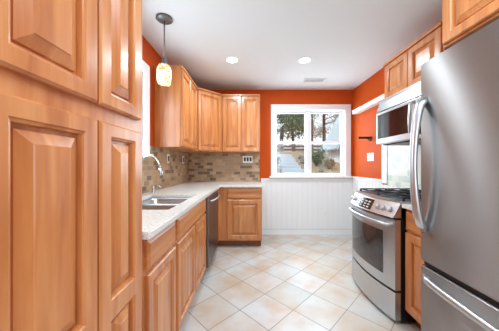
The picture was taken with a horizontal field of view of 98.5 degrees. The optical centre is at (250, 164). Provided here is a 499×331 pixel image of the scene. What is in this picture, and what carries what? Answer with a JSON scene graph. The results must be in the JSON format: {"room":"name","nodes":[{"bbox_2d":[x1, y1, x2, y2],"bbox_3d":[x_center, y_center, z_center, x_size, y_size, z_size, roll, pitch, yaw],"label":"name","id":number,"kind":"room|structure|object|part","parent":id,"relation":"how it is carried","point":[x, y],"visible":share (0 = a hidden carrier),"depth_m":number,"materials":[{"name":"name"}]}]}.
{"room":"kitchen","nodes":[
{"label":"kitchen","id":0,"kind":"room"},
{"bbox_2d":[142,35,161,152],"bbox_3d":[-1.130,-0.050,0.616,0.140,2.440,6.032,0,0,0],"label":"wall","id":1,"kind":"structure","parent":0,"point":[150,56],"depth_m":2.29,"materials":[{"name":"orange paint"}]},
{"bbox_2d":[142,60,153,157],"bbox_3d":[-1.099,-0.543,1.663,0.199,0.934,1.105,0,0,0],"label":"window","id":2,"kind":"structure","parent":1,"relation":"in","point":[145,67],"depth_m":2.14,"materials":[{"name":"white paint"}]},
{"bbox_3d":[-1.049,-0.560,1.665,0.022,0.900,1.090,0,0,0],"label":"casing","id":3,"kind":"part","parent":2,"relation":"part of","materials":[{"name":"white paint"}]},
{"bbox_2d":[142,146,188,193],"bbox_3d":[-1.055,0.040,2.263,0.010,0.478,2.737,0,0,0],"label":"backsplash","id":4,"kind":"structure","parent":1,"relation":"attached to","point":[175,172],"depth_m":2.61,"materials":[{"name":"tile"}]},
{"bbox_2d":[155,65,197,150],"bbox_3d":[-0.904,-0.647,2.691,0.311,0.895,0.660,0,0,0],"label":"upper cabinet","id":5,"kind":"object","parent":1,"relation":"attached to","point":[176,103],"visible":1,"depth_m":2.36,"materials":[{"name":"brown wood"}]},
{"bbox_3d":[-0.765,-0.638,2.531,0.020,0.853,0.316,0,0,0],"label":"door","id":6,"kind":"part","parent":5,"relation":"part of","materials":[{"name":"brown wood"}]},
{"bbox_3d":[-0.764,-0.638,2.531,0.018,0.738,0.213,0,0,0],"label":"raised panel","id":7,"kind":"part","parent":5,"relation":"part of","materials":[{"name":"brown wood"}]},
{"bbox_3d":[-0.762,-1.083,2.691,0.026,0.024,0.660,0,0,0],"label":"moulding","id":8,"kind":"part","parent":5,"relation":"part of","materials":[{"name":"brown wood"}]},
{"bbox_3d":[-0.765,-0.638,2.851,0.020,0.853,0.316,0,0,0],"label":"door","id":9,"kind":"part","parent":5,"relation":"part of","materials":[{"name":"brown wood"}]},
{"bbox_3d":[-0.764,-0.638,2.851,0.018,0.738,0.213,0,0,0],"label":"raised panel","id":10,"kind":"part","parent":5,"relation":"part of","materials":[{"name":"brown wood"}]},
{"bbox_2d":[180,87,222,152],"bbox_3d":[-0.753,-0.647,3.325,0.613,0.895,0.613,0,0,0],"label":"upper cabinet","id":11,"kind":"object","parent":1,"relation":"attached to","point":[209,103],"visible":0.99,"depth_m":3.16,"materials":[{"name":"brown wood"}]},
{"bbox_3d":[-0.605,-0.638,3.177,0.020,0.853,0.404,0,0,45],"label":"door","id":12,"kind":"part","parent":11,"relation":"part of","materials":[{"name":"brown wood"}]},
{"bbox_3d":[-0.605,-0.638,3.176,0.018,0.738,0.301,0,0,45],"label":"raised panel","id":13,"kind":"part","parent":11,"relation":"part of","materials":[{"name":"brown wood"}]},
{"bbox_3d":[-0.603,-1.083,3.175,0.025,0.024,0.420,0,0,45],"label":"moulding","id":14,"kind":"part","parent":11,"relation":"part of","materials":[{"name":"brown wood"}]},
{"bbox_2d":[210,90,352,181],"bbox_3d":[0.330,-0.050,3.702,3.060,2.440,0.140,0,0,0],"label":"wall","id":15,"kind":"structure","parent":0,"point":[267,97],"depth_m":3.63,"materials":[{"name":"orange paint"}]},
{"bbox_2d":[189,153,259,181],"bbox_3d":[-0.452,0.040,3.627,1.194,0.478,0.010,0,0,0],"label":"backsplash","id":16,"kind":"structure","parent":15,"relation":"attached to","point":[203,167],"depth_m":3.62,"materials":[{"name":"tile"}]},
{"bbox_2d":[222,94,259,152],"bbox_3d":[-0.154,-0.647,3.476,0.589,0.895,0.311,0,0,0],"label":"upper cabinet","id":17,"kind":"object","parent":15,"relation":"attached to","point":[240,112],"visible":1,"depth_m":3.33,"materials":[{"name":"brown wood"}]},
{"bbox_3d":[-0.297,-0.638,3.337,0.280,0.853,0.020,0,0,0],"label":"door","id":18,"kind":"part","parent":17,"relation":"part of","materials":[{"name":"brown wood"}]},
{"bbox_3d":[-0.297,-0.638,3.336,0.178,0.738,0.018,0,0,0],"label":"raised panel","id":19,"kind":"part","parent":17,"relation":"part of","materials":[{"name":"brown wood"}]},
{"bbox_3d":[-0.154,-1.083,3.333,0.589,0.024,0.026,0,0,0],"label":"moulding","id":20,"kind":"part","parent":17,"relation":"part of","materials":[{"name":"brown wood"}]},
{"bbox_3d":[-0.012,-0.638,3.337,0.280,0.853,0.020,0,0,0],"label":"door","id":21,"kind":"part","parent":17,"relation":"part of","materials":[{"name":"brown wood"}]},
{"bbox_3d":[-0.012,-0.638,3.336,0.178,0.738,0.018,0,0,0],"label":"raised panel","id":22,"kind":"part","parent":17,"relation":"part of","materials":[{"name":"brown wood"}]},
{"bbox_2d":[243,156,252,162],"bbox_3d":[-0.055,-0.095,3.616,0.165,0.115,0.010,0,0,0],"label":"switch plate","id":23,"kind":"object","parent":15,"relation":"attached to","point":[246,159],"visible":1,"depth_m":3.62,"materials":[{"name":"white plastic"}]},
{"bbox_2d":[262,182,351,228],"bbox_3d":[0.948,0.666,3.626,1.545,0.828,0.012,0,0,0],"label":"wainscoting","id":24,"kind":"structure","parent":15,"relation":"attached to","point":[285,205],"depth_m":3.62,"materials":[{"name":"white paint"}]},
{"bbox_2d":[262,229,351,234],"bbox_3d":[0.948,1.127,3.617,1.545,0.085,0.030,0,0,0],"label":"baseboard","id":25,"kind":"structure","parent":15,"relation":"attached to","point":[264,231],"depth_m":3.61,"materials":[{"name":"white paint"}]},
{"bbox_2d":[261,178,352,181],"bbox_3d":[0.945,0.255,3.619,1.550,0.060,0.026,0,0,0],"label":"trim","id":26,"kind":"structure","parent":15,"relation":"attached to","point":[262,179],"depth_m":3.61,"materials":[{"name":"white paint"}]},
{"bbox_2d":[269,104,352,177],"bbox_3d":[1.000,-0.401,3.671,1.380,1.239,0.199,0,0,0],"label":"window","id":27,"kind":"structure","parent":15,"relation":"in","point":[344,110],"depth_m":3.63,"materials":[{"name":"white paint"}]},
{"bbox_3d":[0.686,-0.646,3.736,0.553,0.558,0.028,0,0,0],"label":"sash","id":28,"kind":"part","parent":27,"relation":"part of","materials":[{"name":"white paint"}]},
{"bbox_3d":[0.686,-0.117,3.706,0.553,0.584,0.028,0,0,0],"label":"sash","id":29,"kind":"part","parent":27,"relation":"part of","materials":[{"name":"white paint"}]},
{"bbox_3d":[1.000,0.203,3.601,1.380,0.033,0.059,0,0,0],"label":"sill","id":30,"kind":"part","parent":27,"relation":"part of","materials":[{"name":"white paint"}]},
{"bbox_3d":[1.294,-0.646,3.736,0.573,0.558,0.028,0,0,0],"label":"sash","id":31,"kind":"part","parent":27,"relation":"part of","materials":[{"name":"white paint"}]},
{"bbox_3d":[1.294,-0.117,3.706,0.573,0.584,0.028,0,0,0],"label":"sash","id":32,"kind":"part","parent":27,"relation":"part of","materials":[{"name":"white paint"}]},
{"bbox_2d":[142,0,441,89],"bbox_3d":[0.330,-1.320,0.596,3.180,0.100,6.392,0,0,0],"label":"ceiling","id":33,"kind":"structure","parent":0,"point":[347,42],"depth_m":2.12,"materials":[{"name":"paint"}]},
{"bbox_2d":[156,13,172,85],"bbox_3d":[-0.750,-0.984,1.860,0.140,0.572,0.140,0,0,0],"label":"pendant light","id":34,"kind":"object","parent":33,"relation":"hanging from","point":[164,73],"visible":1,"depth_m":1.82,"materials":[{"name":"beige glass"}]},
{"bbox_3d":[-0.750,-1.083,1.860,0.011,0.335,0.011,0,0,-22],"label":"rod","id":35,"kind":"part","parent":34,"relation":"part of","materials":[{"name":"grey metal"}]},
{"bbox_3d":[-0.750,-0.783,1.860,0.124,0.170,0.124,0,0,0],"label":"lamp shade","id":36,"kind":"part","parent":34,"relation":"part of","materials":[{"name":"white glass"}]},
{"bbox_2d":[225,56,238,63],"bbox_3d":[-0.230,-1.267,2.600,0.176,0.005,0.176,0,0,0],"label":"recessed light","id":37,"kind":"object","parent":33,"relation":"in","point":[232,60],"visible":1,"depth_m":2.60,"materials":[{"name":"white paint"}]},
{"bbox_2d":[297,56,311,63],"bbox_3d":[0.650,-1.267,2.600,0.176,0.005,0.176,0,0,0],"label":"recessed light","id":38,"kind":"object","parent":33,"relation":"in","point":[303,60],"visible":1,"depth_m":2.60,"materials":[{"name":"white paint"}]},
{"bbox_2d":[302,78,326,82],"bbox_3d":[0.945,-1.265,3.220,0.320,0.008,0.160,0,0,0],"label":"ceiling vent","id":39,"kind":"object","parent":33,"relation":"in","point":[306,80],"visible":1,"depth_m":3.22,"materials":[{"name":"white metal"}]},
{"bbox_2d":[179,235,420,330],"bbox_3d":[0.330,1.220,0.596,3.180,0.100,6.392,0,0,0],"label":"floor","id":40,"kind":"structure","parent":0,"point":[286,282],"depth_m":1.99,"materials":[{"name":"tile"}]},
{"bbox_2d":[0,0,141,330],"bbox_3d":[-0.733,0.020,0.595,0.605,2.300,0.590,0,0,0],"label":"pantry cabinet","id":41,"kind":"object","parent":40,"relation":"on","point":[71,70],"visible":1,"depth_m":0.52,"materials":[{"name":"brown wood"}]},
{"bbox_3d":[-0.439,0.464,0.471,0.018,1.084,0.162,0,0,0],"label":"raised panel","id":42,"kind":"part","parent":41,"relation":"part of","materials":[{"name":"brown wood"}]},
{"bbox_3d":[-0.439,-0.637,0.471,0.018,0.826,0.162,0,0,0],"label":"raised panel","id":43,"kind":"part","parent":41,"relation":"part of","materials":[{"name":"brown wood"}]},
{"bbox_3d":[-0.440,0.464,0.471,0.020,1.183,0.273,0,0,0],"label":"door","id":44,"kind":"part","parent":41,"relation":"part of","materials":[{"name":"brown wood"}]},
{"bbox_3d":[-0.440,-0.637,0.471,0.020,0.925,0.273,0,0,0],"label":"door","id":45,"kind":"part","parent":41,"relation":"part of","materials":[{"name":"brown wood"}]},
{"bbox_3d":[-0.440,-0.637,0.731,0.020,0.925,0.230,0,0,0],"label":"door","id":46,"kind":"part","parent":41,"relation":"part of","materials":[{"name":"brown wood"}]},
{"bbox_3d":[-0.440,0.464,0.731,0.020,1.183,0.230,0,0,0],"label":"door","id":47,"kind":"part","parent":41,"relation":"part of","materials":[{"name":"brown wood"}]},
{"bbox_3d":[-0.439,0.464,0.731,0.018,1.084,0.119,0,0,0],"label":"raised panel","id":48,"kind":"part","parent":41,"relation":"part of","materials":[{"name":"brown wood"}]},
{"bbox_3d":[-0.439,-0.637,0.731,0.018,0.826,0.119,0,0,0],"label":"raised panel","id":49,"kind":"part","parent":41,"relation":"part of","materials":[{"name":"brown wood"}]},
{"bbox_2d":[142,221,175,330],"bbox_3d":[-0.743,0.741,1.107,0.585,0.858,0.421,0,0,0],"label":"base cabinet","id":50,"kind":"object","parent":40,"relation":"on","point":[158,252],"visible":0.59,"depth_m":1.07,"materials":[{"name":"brown wood"}]},
{"bbox_3d":[-0.460,0.403,1.121,0.020,0.135,0.349,0,0,0],"label":"drawer","id":51,"kind":"part","parent":50,"relation":"part of","materials":[{"name":"brown wood"}]},
{"bbox_3d":[-0.459,0.766,1.121,0.018,0.448,0.240,0,0,0],"label":"raised panel","id":52,"kind":"part","parent":50,"relation":"part of","materials":[{"name":"brown wood"}]},
{"bbox_2d":[143,198,205,330],"bbox_3d":[-0.743,0.741,1.754,0.585,0.858,0.871,0,0,0],"label":"base cabinet","id":53,"kind":"object","parent":40,"relation":"on","point":[190,228],"visible":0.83,"depth_m":1.57,"materials":[{"name":"brown wood"}]},
{"bbox_3d":[-0.460,0.766,1.541,0.020,0.557,0.404,0,0,0],"label":"door","id":54,"kind":"part","parent":53,"relation":"part of","materials":[{"name":"brown wood"}]},
{"bbox_3d":[-0.459,0.766,1.541,0.018,0.448,0.294,0,0,0],"label":"raised panel","id":55,"kind":"part","parent":53,"relation":"part of","materials":[{"name":"brown wood"}]},
{"bbox_3d":[-0.460,0.403,1.750,0.020,0.135,0.821,0,0,0],"label":"false drawer","id":56,"kind":"part","parent":53,"relation":"part of","materials":[{"name":"brown wood"}]},
{"bbox_3d":[-0.460,0.766,1.961,0.020,0.557,0.398,0,0,0],"label":"door","id":57,"kind":"part","parent":53,"relation":"part of","materials":[{"name":"brown wood"}]},
{"bbox_3d":[-0.459,0.766,1.961,0.018,0.448,0.288,0,0,0],"label":"raised panel","id":58,"kind":"part","parent":53,"relation":"part of","materials":[{"name":"brown wood"}]},
{"bbox_2d":[205,189,219,267],"bbox_3d":[-0.710,0.743,2.513,0.660,0.855,0.637,0,0,0],"label":"dishwasher","id":59,"kind":"object","parent":40,"relation":"on","point":[211,212],"visible":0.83,"depth_m":2.37,"materials":[{"name":"grey metal"}]},
{"bbox_2d":[218,187,261,245],"bbox_3d":[-0.440,0.741,3.222,1.190,0.858,0.770,0,0,0],"label":"base cabinet","id":60,"kind":"object","parent":40,"relation":"on","point":[239,208],"visible":0.6,"depth_m":3.02,"materials":[{"name":"brown wood"}]},
{"bbox_2d":[142,182,263,239],"bbox_3d":[-0.443,0.295,2.263,1.235,0.030,2.736,0,0,0],"label":"countertop","id":61,"kind":"structure","parent":60,"relation":"on","point":[153,221],"depth_m":1.97,"materials":[{"name":"stone"}]},
{"bbox_2d":[142,155,162,175],"bbox_3d":[-0.891,0.095,1.855,0.243,0.371,0.106,0,0,0],"label":"kitchen faucet","id":62,"kind":"object","parent":61,"relation":"on","point":[145,156],"visible":0.42,"depth_m":1.87,"materials":[{"name":"silver metal"}]},
{"bbox_3d":[-0.891,0.070,1.880,0.210,0.321,0.023,0,0,0],"label":"spout","id":63,"kind":"part","parent":62,"relation":"part of","materials":[{"name":"silver metal"}]},
{"bbox_2d":[151,185,160,192],"bbox_3d":[-0.956,0.240,2.170,0.098,0.080,0.040,0,0,0],"label":"soap dispenser","id":64,"kind":"object","parent":61,"relation":"on","point":[153,186],"visible":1,"depth_m":2.16,"materials":[{"name":"silver metal"}]},
{"bbox_2d":[142,198,188,209],"bbox_3d":[-0.733,0.397,1.701,0.423,0.170,0.696,0,0,0],"label":"sink","id":65,"kind":"object","parent":61,"relation":"in","point":[152,203],"visible":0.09,"depth_m":1.94,"materials":[{"name":"metal"}]},
{"bbox_3d":[-0.733,0.397,1.534,0.423,0.170,0.361,0,0,0],"label":"bowl","id":66,"kind":"part","parent":65,"relation":"part of","materials":[{"name":"metal"}]},
{"bbox_3d":[-0.733,0.397,1.887,0.423,0.170,0.323,0,0,0],"label":"bowl","id":67,"kind":"part","parent":65,"relation":"part of","materials":[{"name":"metal"}]},
{"bbox_3d":[-0.096,0.405,3.032,0.478,0.140,0.020,0,0,0],"label":"drawer","id":68,"kind":"part","parent":60,"relation":"part of","materials":[{"name":"brown wood"}]},
{"bbox_3d":[-0.096,0.768,3.032,0.478,0.553,0.020,0,0,0],"label":"door","id":69,"kind":"part","parent":60,"relation":"part of","materials":[{"name":"brown wood"}]},
{"bbox_3d":[-0.096,0.768,3.031,0.359,0.434,0.018,0,0,0],"label":"raised panel","id":70,"kind":"part","parent":60,"relation":"part of","materials":[{"name":"brown wood"}]},
{"bbox_2d":[348,188,420,321],"bbox_3d":[1.332,0.705,1.910,0.753,0.930,0.678,0,0,0],"label":"gas range","id":71,"kind":"object","parent":40,"relation":"on","point":[378,216],"visible":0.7,"depth_m":1.72,"materials":[{"name":"grey metal"}]},
{"bbox_3d":[1.050,1.039,1.910,0.090,0.202,0.674,0,0,0],"label":"storage drawer","id":72,"kind":"part","parent":71,"relation":"part of","materials":[{"name":"metal"}]},
{"bbox_3d":[1.083,0.335,1.910,0.185,0.106,0.674,0,0,0],"label":"control panel","id":73,"kind":"part","parent":71,"relation":"part of","materials":[{"name":"metal"}]},
{"bbox_2d":[356,191,420,203],"bbox_3d":[1.377,0.276,1.910,0.661,0.012,0.678,0,0,0],"label":"cooktop","id":74,"kind":"object","parent":71,"relation":"in","point":[374,196],"depth_m":1.81,"materials":[{"name":"metal"}]},
{"bbox_3d":[1.046,0.333,1.625,0.041,0.046,0.044,0,0,0],"label":"knob","id":75,"kind":"part","parent":71,"relation":"part of","materials":[{"name":"metal"}]},
{"bbox_2d":[405,209,423,329],"bbox_3d":[1.405,0.741,1.397,0.580,0.858,0.338,0,0,0],"label":"base cabinet","id":76,"kind":"object","parent":40,"relation":"on","point":[413,261],"visible":0.29,"depth_m":1.50,"materials":[{"name":"brown wood"}]},
{"bbox_2d":[402,204,411,209],"bbox_3d":[1.407,0.295,1.397,0.624,0.030,0.337,0,0,0],"label":"countertop","id":77,"kind":"structure","parent":76,"relation":"on","point":[406,206],"depth_m":1.51,"materials":[{"name":"stone"}]},
{"bbox_3d":[1.125,0.767,1.400,0.020,0.565,0.320,0,0,0],"label":"door","id":78,"kind":"part","parent":76,"relation":"part of","materials":[{"name":"brown wood"}]},
{"bbox_3d":[1.125,0.400,1.400,0.020,0.140,0.320,0,0,0],"label":"drawer","id":79,"kind":"part","parent":76,"relation":"part of","materials":[{"name":"brown wood"}]},
{"bbox_3d":[1.124,0.767,1.400,0.018,0.446,0.201,0,0,0],"label":"raised panel","id":80,"kind":"part","parent":76,"relation":"part of","materials":[{"name":"brown wood"}]},
{"bbox_2d":[410,19,498,330],"bbox_3d":[1.291,0.300,0.763,0.817,1.740,0.917,0,0,0],"label":"refrigerator","id":81,"kind":"object","parent":40,"relation":"on","point":[457,110],"visible":1,"depth_m":0.99,"materials":[{"name":"grey metal"}]},
{"bbox_3d":[0.931,-0.003,1.189,0.096,0.743,0.053,0,0,0],"label":"handle","id":82,"kind":"part","parent":81,"relation":"part of","materials":[{"name":"metal"}]},
{"bbox_3d":[0.994,0.836,0.763,0.076,0.549,0.917,0,0,0],"label":"freezer drawer","id":83,"kind":"part","parent":81,"relation":"part of","materials":[{"name":"metal"}]},
{"bbox_3d":[0.936,0.620,0.763,0.079,0.040,0.862,0,0,0],"label":"handle","id":84,"kind":"part","parent":81,"relation":"part of","materials":[{"name":"metal"}]},
{"bbox_2d":[353,67,420,191],"bbox_3d":[1.790,-0.050,0.616,0.140,2.440,6.032,0,0,0],"label":"wall","id":85,"kind":"structure","parent":0,"point":[364,123],"depth_m":3.17,"materials":[{"name":"orange paint"}]},
{"bbox_2d":[358,136,371,140],"bbox_3d":[1.627,-0.378,3.080,0.184,0.065,0.040,0,0,0],"label":"wall bracket","id":86,"kind":"object","parent":85,"relation":"attached to","point":[370,137],"visible":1,"depth_m":3.07,"materials":[{"name":"brown metal"}]},
{"bbox_2d":[353,176,382,183],"bbox_3d":[1.707,0.221,3.208,0.026,0.062,0.814,0,0,0],"label":"trim","id":87,"kind":"structure","parent":85,"relation":"attached to","point":[371,180],"depth_m":3.10,"materials":[{"name":"white paint"}]},
{"bbox_2d":[352,94,384,113],"bbox_3d":[1.671,-0.844,3.045,0.096,0.057,0.840,0,0,0],"label":"wall shelf","id":88,"kind":"object","parent":85,"relation":"attached to","point":[376,101],"visible":0.75,"depth_m":3.00,"materials":[{"name":"white paint"}]},
{"bbox_2d":[367,153,373,160],"bbox_3d":[1.715,-0.115,3.090,0.010,0.115,0.165,0,0,0],"label":"switch plate","id":89,"kind":"object","parent":85,"relation":"attached to","point":[370,156],"visible":1,"depth_m":3.08,"materials":[{"name":"white plastic"}]},
{"bbox_2d":[352,180,408,194],"bbox_3d":[1.714,0.666,2.944,0.012,0.828,1.349,0,0,0],"label":"wainscoting","id":90,"kind":"structure","parent":85,"relation":"attached to","point":[356,185],"depth_m":3.21,"materials":[{"name":"white paint"}]},
{"bbox_2d":[382,145,386,183],"bbox_3d":[1.710,-0.228,2.748,0.020,0.925,0.105,0,0,0],"label":"trim","id":91,"kind":"structure","parent":85,"relation":"attached to","point":[384,148],"depth_m":2.74,"materials":[{"name":"white paint"}]},
{"bbox_2d":[387,144,420,189],"bbox_3d":[1.715,-0.233,1.972,0.010,0.995,1.444,0,0,0],"label":"backsplash","id":92,"kind":"structure","parent":85,"relation":"attached to","point":[398,157],"depth_m":2.46,"materials":[{"name":"tile"}]},
{"bbox_2d":[383,21,447,97],"bbox_3d":[1.565,-0.875,1.945,0.311,0.390,0.700,0,0,0],"label":"upper cabinet","id":93,"kind":"object","parent":85,"relation":"attached to","point":[403,70],"visible":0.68,"depth_m":1.89,"materials":[{"name":"brown wood"}]},
{"bbox_3d":[1.425,-0.866,2.115,0.020,0.348,0.336,0,0,0],"label":"door","id":94,"kind":"part","parent":93,"relation":"part of","materials":[{"name":"brown wood"}]},
{"bbox_3d":[1.424,-0.866,2.115,0.018,0.233,0.217,0,0,0],"label":"raised panel","id":95,"kind":"part","parent":93,"relation":"part of","materials":[{"name":"brown wood"}]},
{"bbox_2d":[376,81,420,145],"bbox_3d":[1.492,-0.441,1.930,0.431,0.476,0.700,0,0,0],"label":"microwave","id":96,"kind":"object","parent":93,"relation":"attached to","point":[394,116],"visible":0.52,"depth_m":1.96,"materials":[{"name":"metal"}]},
{"bbox_3d":[1.346,-0.380,2.002,0.036,0.322,0.555,0,0,0],"label":"door","id":97,"kind":"part","parent":96,"relation":"part of","materials":[{"name":"metal"}]},
{"bbox_3d":[1.307,-0.380,1.752,0.060,0.289,0.021,0,0,0],"label":"handle","id":98,"kind":"part","parent":96,"relation":"part of","materials":[{"name":"metal"}]},
{"bbox_3d":[1.422,-1.058,1.945,0.026,0.024,0.700,0,0,0],"label":"moulding","id":99,"kind":"part","parent":93,"relation":"part of","materials":[{"name":"brown wood"}]},
{"bbox_3d":[1.424,-0.866,1.775,0.018,0.233,0.217,0,0,0],"label":"raised panel","id":100,"kind":"part","parent":93,"relation":"part of","materials":[{"name":"brown wood"}]},
{"bbox_3d":[1.425,-0.866,1.775,0.020,0.348,0.336,0,0,0],"label":"door","id":101,"kind":"part","parent":93,"relation":"part of","materials":[{"name":"brown wood"}]},
{"bbox_2d":[442,0,498,47],"bbox_3d":[1.412,-0.917,0.800,0.616,0.465,0.930,0,0,0],"label":"upper cabinet","id":102,"kind":"object","parent":85,"relation":"attached to","point":[461,19],"visible":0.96,"depth_m":1.13,"materials":[{"name":"brown wood"}]},
{"bbox_3d":[1.119,-0.908,1.028,0.018,0.308,0.322,0,0,0],"label":"raised panel","id":103,"kind":"part","parent":102,"relation":"part of","materials":[{"name":"brown wood"}]},
{"label":"outside","id":104,"kind":"structure","parent":0,"visible":0},
{"bbox_2d":[277,151,339,172],"bbox_3d":[4.000,-0.114,16.896,32.000,3.528,26.208,0,0,0],"label":"ground","id":105,"kind":"structure","parent":104,"point":[335,169],"depth_m":7.58,"materials":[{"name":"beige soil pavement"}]},
{"bbox_2d":[277,114,303,140],"bbox_3d":[2.134,-4.401,15.550,5.367,7.458,5.266,0,0,0],"label":"tree","id":106,"kind":"object","parent":105,"relation":"on","point":[282,117],"visible":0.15,"depth_m":15.51,"materials":[{"name":"green plant"}]},
{"bbox_2d":[277,154,303,172],"bbox_3d":[1.240,0.180,7.415,0.660,1.180,2.830,0,0,0],"label":"steps","id":107,"kind":"structure","parent":105,"relation":"on","point":[288,164],"depth_m":7.12,"materials":[{"name":"concrete"}]},
{"bbox_2d":[277,114,317,140],"bbox_3d":[3.999,-4.321,21.454,5.408,6.611,5.234,0,0,31],"label":"tree","id":108,"kind":"object","parent":105,"relation":"on","point":[301,130],"visible":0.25,"depth_m":20.84,"materials":[{"name":"green plant"}]},
{"bbox_2d":[277,144,322,151],"bbox_3d":[2.250,-1.055,13.588,11.100,0.850,0.125,0,0,0],"label":"fence","id":109,"kind":"object","parent":105,"relation":"on","point":[280,147],"visible":0.06,"depth_m":13.52,"materials":[{"name":"brown wood"}]},
{"bbox_2d":[296,114,328,140],"bbox_3d":[7.742,-5.527,27.015,4.521,8.296,5.282,0,0,-28],"label":"tree","id":110,"kind":"object","parent":105,"relation":"on","point":[314,117],"visible":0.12,"depth_m":26.71,"materials":[{"name":"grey plant"}]},
{"bbox_2d":[312,147,325,165],"bbox_3d":[2.257,-0.268,7.341,0.740,0.678,0.643,0,0,0],"label":"shrub","id":111,"kind":"object","parent":105,"relation":"on","point":[316,159],"visible":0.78,"depth_m":7.27,"materials":[{"name":"green plant"}]},
{"bbox_2d":[312,114,338,140],"bbox_3d":[6.475,-4.957,18.212,4.521,8.296,5.282,0,0,16],"label":"tree","id":112,"kind":"object","parent":105,"relation":"on","point":[323,128],"visible":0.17,"depth_m":17.89,"materials":[{"name":"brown plant"}]},
{"bbox_2d":[324,158,335,169],"bbox_3d":[2.548,-0.029,6.992,0.350,0.375,0.414,0,0,0],"label":"shrub","id":113,"kind":"object","parent":105,"relation":"on","point":[329,163],"visible":1,"depth_m":6.92,"materials":[{"name":"brown plant"}]},
{"bbox_2d":[321,114,339,162],"bbox_3d":[4.550,-1.350,8.075,3.400,4.900,1.750,0,0,0],"label":"garage","id":114,"kind":"structure","parent":105,"relation":"on","point":[333,150],"depth_m":8.11,"materials":[{"name":"white"}]}
]}

